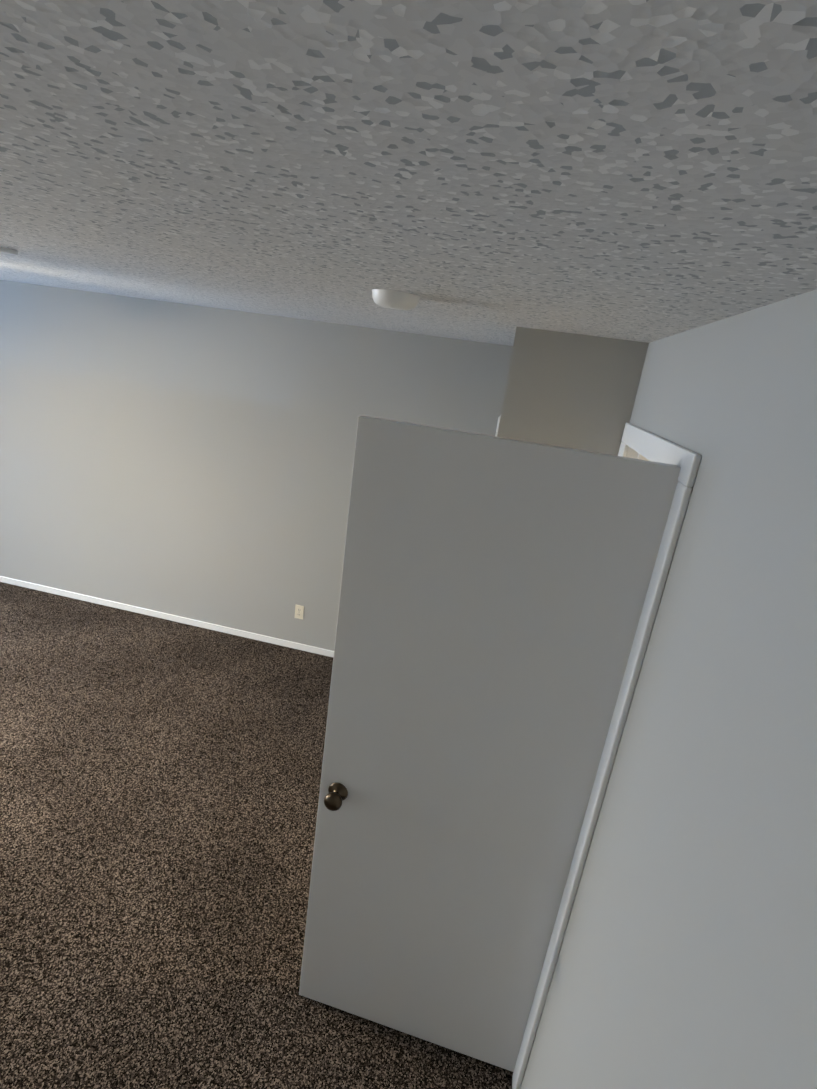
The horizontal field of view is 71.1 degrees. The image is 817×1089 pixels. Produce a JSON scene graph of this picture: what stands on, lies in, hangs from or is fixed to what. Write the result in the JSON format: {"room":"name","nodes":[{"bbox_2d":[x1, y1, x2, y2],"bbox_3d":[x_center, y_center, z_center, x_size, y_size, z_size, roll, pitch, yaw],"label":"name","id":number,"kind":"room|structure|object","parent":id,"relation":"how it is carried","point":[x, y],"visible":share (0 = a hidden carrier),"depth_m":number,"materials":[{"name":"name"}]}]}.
{"room":"empty bedroom","nodes":[
{"label":"empty bedroom","id":0,"kind":"room"},
{"bbox_2d":[0,582,512,1088],"bbox_3d":[-2.701,1.165,2.842,6.483,0.100,4.300,11,18,9],"label":"floor","id":1,"kind":"structure","parent":0,"point":[160,780],"depth_m":2.54,"materials":[{"name":"carpet"}]},
{"bbox_2d":[0,280,512,650],"bbox_3d":[-2.339,-0.649,4.473,6.000,2.440,0.100,11,18,9],"label":"wall","id":2,"kind":"structure","parent":0,"point":[194,462],"depth_m":4.25,"materials":[{"name":"grey paint"}]},
{"bbox_2d":[294,605,303,619],"bbox_3d":[-0.847,0.524,4.428,0.070,0.114,0.009,11,18,9],"label":"electrical outlet","id":3,"kind":"object","parent":2,"relation":"attached to","point":[299,611],"visible":1,"depth_m":4.42,"materials":[{"name":"beige plastic"}]},
{"bbox_2d":[0,0,816,345],"bbox_3d":[1.739,-0.935,2.915,14.300,0.100,7.400,11,18,9],"label":"ceiling","id":4,"kind":"structure","parent":0,"point":[502,170],"depth_m":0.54,"materials":[{"name":"white paint"}]},
{"bbox_2d":[0,247,17,254],"bbox_3d":[-1.420,-0.954,1.797,0.180,0.014,0.270,11,18,9],"label":"ceiling vent","id":5,"kind":"object","parent":4,"relation":"in","point":[3,250],"visible":1,"depth_m":1.88,"materials":[{"name":"white metal"}]},
{"bbox_2d":[372,289,419,309],"bbox_3d":[-0.038,-0.702,1.648,0.140,0.040,0.140,11,18,9],"label":"ceiling light","id":6,"kind":"object","parent":4,"relation":"attached to","point":[393,299],"visible":1,"depth_m":1.60,"materials":[{"name":"white glass"}]},
{"bbox_2d":[497,327,542,440],"bbox_3d":[0.464,0.118,3.278,0.100,2.440,1.613,11,18,9],"label":"wall","id":7,"kind":"structure","parent":0,"point":[522,367],"depth_m":2.21,"materials":[{"name":"grey paint"}]},
{"bbox_2d":[495,415,500,436],"bbox_3d":[0.377,0.356,3.074,0.116,2.090,0.740,11,18,9],"label":"trim","id":8,"kind":"structure","parent":7,"relation":"attached to","point":[497,428],"depth_m":2.43,"materials":[{"name":"white wood"}]},
{"bbox_2d":[522,330,654,455],"bbox_3d":[1.103,0.491,2.384,1.560,2.440,0.207,11,18,9],"label":"wall","id":9,"kind":"structure","parent":0,"point":[586,392],"depth_m":2.17,"materials":[{"name":"grey paint"}]},
{"bbox_2d":[520,289,816,1088],"bbox_3d":[0.490,0.791,1.176,0.100,2.440,2.480,11,18,9],"label":"wall","id":10,"kind":"structure","parent":0,"point":[687,957],"depth_m":0.92,"materials":[{"name":"grey paint"}]},
{"bbox_2d":[299,416,680,1071],"bbox_3d":[0.128,0.731,1.737,0.807,2.098,0.178,11,18,9],"label":"entry door","id":11,"kind":"structure","parent":10,"relation":"in","point":[493,596],"depth_m":1.62,"materials":[{"name":"gray-white paint"},{"name":"painted wood"},{"name":"bronze knob"}]},
{"bbox_2d":[512,423,700,1088],"bbox_3d":[0.654,0.701,2.010,0.152,2.151,0.985,11,18,9],"label":"door frame","id":12,"kind":"structure","parent":10,"relation":"attached to","point":[639,443],"depth_m":1.50,"materials":[{"name":"white wood"}]},
{"bbox_3d":[0.775,1.246,-0.127,14.200,2.440,0.100,11,18,9],"label":"wall","id":13,"kind":"structure","parent":0,"visible":0},
{"bbox_2d":[0,576,333,656],"bbox_3d":[-2.457,0.503,4.772,5.900,0.054,0.012,11,18,9],"label":"baseboard","id":14,"kind":"structure","parent":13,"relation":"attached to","point":[220,628],"depth_m":4.67,"materials":[{"name":"white wood"}]}
]}

